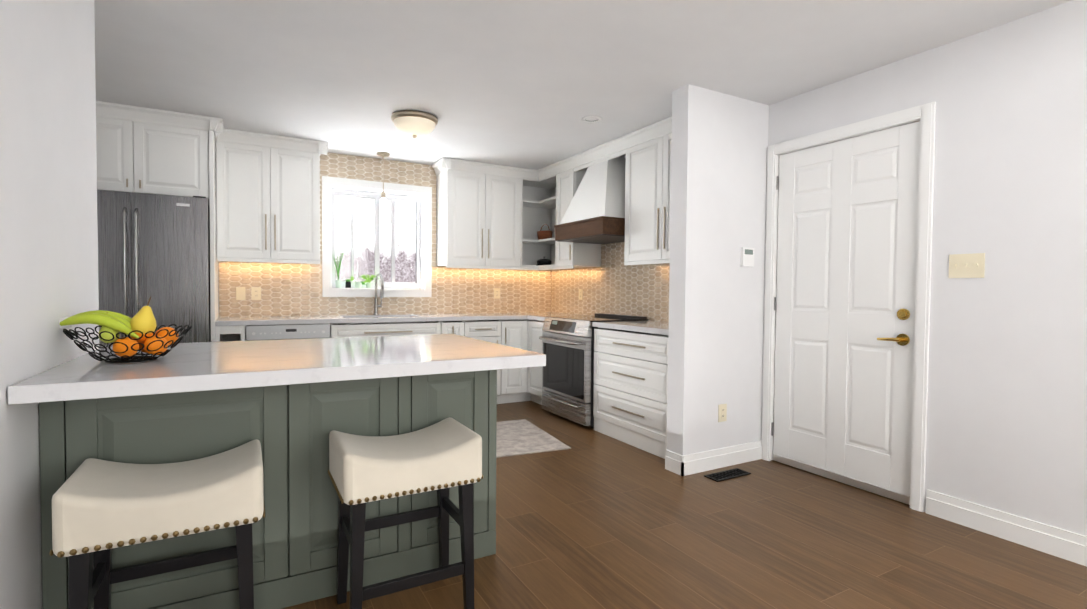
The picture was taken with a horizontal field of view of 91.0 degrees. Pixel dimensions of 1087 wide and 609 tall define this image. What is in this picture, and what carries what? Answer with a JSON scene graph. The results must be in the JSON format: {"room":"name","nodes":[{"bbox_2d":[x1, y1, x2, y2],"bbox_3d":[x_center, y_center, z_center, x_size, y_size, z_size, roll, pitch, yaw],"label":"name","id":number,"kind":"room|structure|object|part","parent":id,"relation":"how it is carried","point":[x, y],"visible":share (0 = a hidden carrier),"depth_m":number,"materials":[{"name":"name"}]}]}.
{"room":"kitchen","nodes":[
{"label":"kitchen","id":0,"kind":"room"},
{"bbox_2d":[0,0,98,608],"bbox_3d":[-0.700,-0.062,0.008,0.130,2.440,5.120,0,2,-29],"label":"wall","id":1,"kind":"structure","parent":0,"point":[48,229],"depth_m":1.60,"materials":[{"name":"white paint"}]},
{"bbox_2d":[218,183,516,340],"bbox_3d":[-1.837,-0.221,5.283,4.580,2.440,0.140,0,2,-29],"label":"wall","id":2,"kind":"structure","parent":0,"point":[317,315],"depth_m":5.54,"materials":[{"name":"white paint"}]},
{"bbox_2d":[96,101,211,208],"bbox_3d":[-3.097,-1.116,4.105,0.924,0.603,0.608,0,2,-29],"label":"upper cabinet","id":3,"kind":"object","parent":2,"relation":"attached to","point":[139,149],"depth_m":3.89,"materials":[{"name":"white paint"}]},
{"bbox_3d":[-1.229,-1.348,3.886,3.970,0.093,2.801,0,2,-29],"label":"crown moulding trim","id":4,"kind":"part","parent":3,"relation":"part of","materials":[{"name":"white paint"}]},
{"bbox_2d":[212,125,323,263],"bbox_3d":[-2.395,-0.908,4.671,0.787,1.038,0.318,0,2,-29],"label":"upper cabinet","id":5,"kind":"object","parent":2,"relation":"attached to","point":[260,192],"depth_m":4.51,"materials":[{"name":"white paint"}]},
{"bbox_2d":[332,188,420,287],"bbox_3d":[-1.680,-0.645,5.391,0.879,0.959,0.050,0,2,-29],"label":"window unit","id":6,"kind":"structure","parent":2,"relation":"in","point":[370,235],"depth_m":5.38,"materials":[{"name":"white"}]},
{"bbox_2d":[322,176,431,296],"bbox_3d":[-1.661,-0.644,5.357,0.904,0.984,0.138,0,2,-29],"label":"window frame","id":7,"kind":"structure","parent":2,"relation":"attached to","point":[422,229],"depth_m":5.44,"materials":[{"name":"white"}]},
{"bbox_2d":[332,248,378,287],"bbox_3d":[-1.839,-0.356,5.233,0.450,0.388,0.068,0,2,-29],"label":"potted plant","id":8,"kind":"object","parent":7,"relation":"on","point":[357,284],"visible":0.98,"depth_m":5.21,"materials":[{"name":"green plant"}]},
{"bbox_2d":[219,152,550,316],"bbox_3d":[-1.361,-0.671,5.450,3.340,1.539,0.008,0,2,-29],"label":"tiled wall","id":9,"kind":"structure","parent":2,"relation":"attached to","point":[287,289],"depth_m":5.28,"materials":[{"name":"beige tile"}]},
{"bbox_2d":[236,287,245,299],"bbox_3d":[-2.673,-0.097,4.720,0.072,0.115,0.016,0,2,-29],"label":"outlet","id":10,"kind":"object","parent":9,"relation":"attached to","point":[240,291],"depth_m":4.72,"materials":[{"name":"beige plastic"}]},
{"bbox_2d":[251,287,260,299],"bbox_3d":[-2.570,-0.098,4.782,0.075,0.115,0.008,0,2,-29],"label":"outlet","id":11,"kind":"object","parent":9,"relation":"attached to","point":[255,293],"depth_m":4.78,"materials":[{"name":"beige plastic"}]},
{"bbox_2d":[494,288,499,298],"bbox_3d":[-0.515,-0.123,5.932,0.075,0.115,0.008,0,2,-29],"label":"outlet","id":12,"kind":"object","parent":9,"relation":"attached to","point":[496,290],"depth_m":5.93,"materials":[{"name":"beige plastic"}]},
{"bbox_2d":[436,158,523,268],"bbox_3d":[-0.667,-0.920,5.639,0.844,1.038,0.318,0,2,-29],"label":"upper cabinet","id":13,"kind":"object","parent":2,"relation":"attached to","point":[480,206],"depth_m":5.48,"materials":[{"name":"white paint"}]},
{"bbox_2d":[520,174,582,267],"bbox_3d":[0.017,-0.880,5.812,0.555,0.960,0.686,0,2,-29],"label":"shelf","id":14,"kind":"object","parent":13,"relation":"attached to","point":[538,193],"depth_m":6.08,"materials":[{"name":"white paint"}]},
{"bbox_2d":[537,257,551,264],"bbox_3d":[0.008,-0.483,5.975,0.190,0.106,0.190,0,2,-29],"label":"pot","id":15,"kind":"object","parent":14,"relation":"on","point":[544,261],"visible":0.77,"depth_m":5.91,"materials":[{"name":"black metal"}]},
{"bbox_2d":[537,224,552,239],"bbox_3d":[0.015,-0.806,5.980,0.162,0.190,0.218,0,2,-29],"label":"wicker basket","id":16,"kind":"object","parent":14,"relation":"on","point":[543,234],"visible":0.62,"depth_m":5.90,"materials":[{"name":"brown wicker"}]},
{"bbox_2d":[216,313,531,324],"bbox_3d":[-1.218,0.127,5.191,3.336,0.040,0.626,0,2,-29],"label":"countertop","id":17,"kind":"structure","parent":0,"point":[331,319],"depth_m":4.81,"materials":[{"name":"white stone"}]},
{"bbox_2d":[374,273,383,312],"bbox_3d":[-1.586,-0.100,5.173,0.085,0.406,0.229,0,2,-29],"label":"faucet","id":18,"kind":"object","parent":17,"relation":"on","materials":[{"name":"silver metal"}]},
{"bbox_2d":[528,313,590,320],"bbox_3d":[0.206,0.134,5.410,0.637,0.040,0.385,0,2,-29],"label":"countertop","id":19,"kind":"structure","parent":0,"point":[535,316],"depth_m":5.47,"materials":[{"name":"white stone"}]},
{"bbox_2d":[94,0,1071,169],"bbox_3d":[0.086,-1.349,1.885,4.790,0.040,8.100,0,2,-29],"label":"ceiling","id":20,"kind":"structure","parent":0,"point":[528,84],"depth_m":2.96,"materials":[{"name":"white paint"}]},
{"bbox_2d":[377,152,389,208],"bbox_3d":[-1.520,-1.172,5.073,0.120,0.519,0.120,0,2,-29],"label":"light","id":21,"kind":"object","parent":20,"relation":"hanging from","point":[383,202],"visible":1,"depth_m":5.06,"materials":[{"name":"silver metal"}]},
{"bbox_2d":[391,110,437,137],"bbox_3d":[-0.963,-1.319,3.993,0.344,0.155,0.344,0,2,-29],"label":"flush-mount ceiling light","id":22,"kind":"object","parent":20,"relation":"attached to","point":[414,123],"visible":1,"depth_m":3.89,"materials":[{"name":"beige glass"}]},
{"bbox_2d":[581,116,601,122],"bbox_3d":[0.359,-1.397,3.986,0.152,0.036,0.152,0,2,-29],"label":"recessed light","id":23,"kind":"object","parent":20,"relation":"in","point":[598,120],"visible":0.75,"depth_m":3.99,"materials":[{"name":"white"}]},
{"bbox_2d":[592,321,668,336],"bbox_3d":[0.928,0.176,4.122,0.637,0.040,1.017,0,2,-29],"label":"countertop","id":24,"kind":"structure","parent":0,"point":[662,327],"depth_m":4.12,"materials":[{"name":"white stone"}]},
{"bbox_2d":[282,401,1086,608],"bbox_3d":[0.064,1.140,1.955,4.790,0.060,8.100,0,2,-29],"label":"floor","id":25,"kind":"structure","parent":0,"point":[591,518],"depth_m":2.42,"materials":[{"name":"brown wood"}]},
{"bbox_2d":[97,190,210,345],"bbox_3d":[-3.049,0.110,4.041,0.908,1.828,0.781,0,2,-29],"label":"fridge","id":26,"kind":"object","parent":25,"relation":"on","point":[155,248],"visible":0.4,"depth_m":3.81,"materials":[{"name":"silver metal"}]},
{"bbox_2d":[49,439,265,608],"bbox_3d":[-1.115,0.789,1.610,0.486,0.640,0.366,0,2,-29],"label":"seat","id":27,"kind":"object","parent":25,"relation":"on","point":[101,509],"visible":1,"depth_m":1.51,"materials":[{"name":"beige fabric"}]},
{"bbox_3d":[-1.115,0.862,1.612,0.486,0.496,0.366,0,2,-29],"label":"stool frame","id":28,"kind":"part","parent":27,"relation":"part of","materials":[{"name":"black wood"}]},
{"bbox_2d":[39,386,314,608],"bbox_3d":[-1.387,0.666,2.147,0.746,0.851,0.820,0,2,-29],"label":"base cabinet","id":29,"kind":"object","parent":25,"relation":"on","point":[290,405],"depth_m":1.81,"materials":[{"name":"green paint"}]},
{"bbox_2d":[7,334,545,405],"bbox_3d":[-0.961,0.216,2.262,1.607,0.048,1.110,0,2,-29],"label":"countertop","id":30,"kind":"structure","parent":29,"relation":"on","point":[199,367],"depth_m":1.87,"materials":[{"name":"white stone"}]},
{"bbox_2d":[59,297,191,362],"bbox_3d":[-1.479,0.084,1.881,0.406,0.225,0.358,0,2,-29],"label":"fruit bowl","id":31,"kind":"object","parent":30,"relation":"on","point":[139,328],"visible":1,"depth_m":1.84,"materials":[{"name":"black metal"}]},
{"bbox_2d":[246,324,329,340],"bbox_3d":[-2.218,0.587,4.627,0.619,0.855,0.578,0,2,-29],"label":"dishwasher","id":32,"kind":"object","parent":25,"relation":"on","point":[281,332],"visible":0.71,"depth_m":4.36,"materials":[{"name":"silver metal"}]},
{"bbox_2d":[315,378,414,599],"bbox_3d":[-0.964,0.663,2.384,0.525,0.851,0.820,0,2,-29],"label":"base cabinet","id":33,"kind":"object","parent":25,"relation":"on","point":[380,406],"depth_m":2.07,"materials":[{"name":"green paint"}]},
{"bbox_2d":[328,417,483,608],"bbox_3d":[-0.507,0.785,1.950,0.485,0.640,0.366,0,2,-29],"label":"seat","id":34,"kind":"object","parent":25,"relation":"on","point":[442,457],"visible":1,"depth_m":1.86,"materials":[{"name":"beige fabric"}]},
{"bbox_2d":[415,370,496,572],"bbox_3d":[-0.592,0.661,2.592,0.427,0.851,0.820,0,2,-29],"label":"base cabinet","id":35,"kind":"object","parent":25,"relation":"on","point":[469,399],"depth_m":2.26,"materials":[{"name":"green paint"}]},
{"bbox_2d":[496,419,570,457],"bbox_3d":[-0.256,1.039,4.215,0.600,0.008,0.920,0,2,-23],"label":"kitchen rug","id":36,"kind":"object","parent":25,"relation":"on","point":[518,437],"visible":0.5,"depth_m":4.09,"materials":[{"name":"grey fabric"}]},
{"bbox_2d":[539,313,648,427],"bbox_3d":[0.420,0.566,4.876,0.737,0.930,0.748,0,2,-29],"label":"range","id":37,"kind":"object","parent":25,"relation":"on","point":[568,368],"visible":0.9,"depth_m":4.65,"materials":[{"name":"silver metal"}]},
{"bbox_2d":[704,468,750,481],"bbox_3d":[1.164,1.075,3.377,0.300,0.008,0.110,0,2,-29],"label":"floor vent","id":38,"kind":"object","parent":25,"relation":"in","point":[726,475],"visible":1,"depth_m":3.37,"materials":[{"name":"black metal"}]},
{"bbox_2d":[667,84,768,455],"bbox_3d":[1.176,-0.147,3.582,0.745,2.440,0.145,0,2,-29],"label":"wall","id":39,"kind":"structure","parent":0,"point":[719,143],"depth_m":3.46,"materials":[{"name":"white paint"}]},
{"bbox_2d":[673,441,761,475],"bbox_3d":[1.193,1.012,3.550,0.759,0.125,0.034,0,2,-29],"label":"baseboard","id":40,"kind":"structure","parent":39,"relation":"attached to","point":[684,465],"depth_m":3.50,"materials":[{"name":"white wood"}]},
{"bbox_2d":[718,404,726,421],"bbox_3d":[1.182,0.715,3.525,0.072,0.115,0.008,0,2,-29],"label":"outlet","id":41,"kind":"object","parent":39,"relation":"attached to","point":[722,408],"depth_m":3.52,"materials":[{"name":"beige plastic"}]},
{"bbox_2d":[740,247,754,266],"bbox_3d":[1.369,-0.318,3.587,0.110,0.125,0.022,0,2,-29],"label":"keypad","id":42,"kind":"object","parent":39,"relation":"attached to","point":[746,257],"visible":1,"depth_m":3.57,"materials":[{"name":"white plastic"}]},
{"bbox_2d":[587,0,1086,535],"bbox_3d":[2.049,-0.121,2.928,0.140,2.440,7.770,0,2,-29],"label":"wall","id":43,"kind":"structure","parent":0,"point":[1007,392],"depth_m":2.53,"materials":[{"name":"white paint"}]},
{"bbox_2d":[552,157,600,268],"bbox_3d":[0.353,-0.905,5.433,0.337,1.038,0.338,0,2,-29],"label":"upper cabinet","id":44,"kind":"object","parent":43,"relation":"attached to","point":[565,182],"depth_m":5.33,"materials":[{"name":"white paint"}]},
{"bbox_2d":[554,149,625,243],"bbox_3d":[0.542,-0.960,4.879,0.556,0.738,0.809,0,2,-29],"label":"range hood","id":45,"kind":"object","parent":43,"relation":"attached to","point":[595,213],"visible":0.65,"depth_m":4.71,"materials":[{"name":"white wood"}]},
{"bbox_2d":[551,242,669,321],"bbox_3d":[0.779,-0.322,5.042,0.008,0.900,2.790,0,2,-29],"label":"tiled wall","id":46,"kind":"structure","parent":43,"relation":"attached to","point":[612,284],"depth_m":5.20,"materials":[{"name":"beige tile"}]},
{"bbox_2d":[579,289,582,299],"bbox_3d":[0.396,-0.108,5.711,0.008,0.115,0.072,0,2,-29],"label":"outlet","id":47,"kind":"object","parent":46,"relation":"attached to","point":[580,290],"depth_m":5.70,"materials":[{"name":"beige plastic"}]},
{"bbox_2d":[624,117,671,264],"bbox_3d":[1.072,-0.863,4.150,0.337,1.038,0.985,0,2,-29],"label":"upper cabinet","id":48,"kind":"object","parent":43,"relation":"attached to","point":[648,151],"depth_m":4.23,"materials":[{"name":"white paint"}]},
{"bbox_2d":[771,121,920,504],"bbox_3d":[1.796,0.042,3.266,0.100,2.079,0.887,0,2,-29],"label":"entry door","id":49,"kind":"structure","parent":43,"relation":"in","point":[844,302],"depth_m":3.21,"materials":[{"name":"white wood"}]},
{"bbox_2d":[761,102,935,511],"bbox_3d":[1.838,0.009,3.284,0.160,2.157,1.016,0,2,-29],"label":"door frame","id":50,"kind":"structure","parent":43,"relation":"attached to","point":[925,114],"depth_m":2.87,"materials":[{"name":"white wood"}]},
{"bbox_2d":[949,253,984,277],"bbox_3d":[2.106,-0.193,2.665,0.016,0.120,0.150,0,2,-29],"label":"light switch","id":51,"kind":"object","parent":43,"relation":"attached to","point":[966,265],"depth_m":2.66,"materials":[{"name":"beige plastic"}]},
{"bbox_2d":[925,489,1086,566],"bbox_3d":[2.918,1.093,1.233,0.014,0.125,3.655,0,2,-29],"label":"baseboard","id":52,"kind":"structure","parent":43,"relation":"attached to","point":[1056,541],"depth_m":2.51,"materials":[{"name":"white wood"}]}
]}

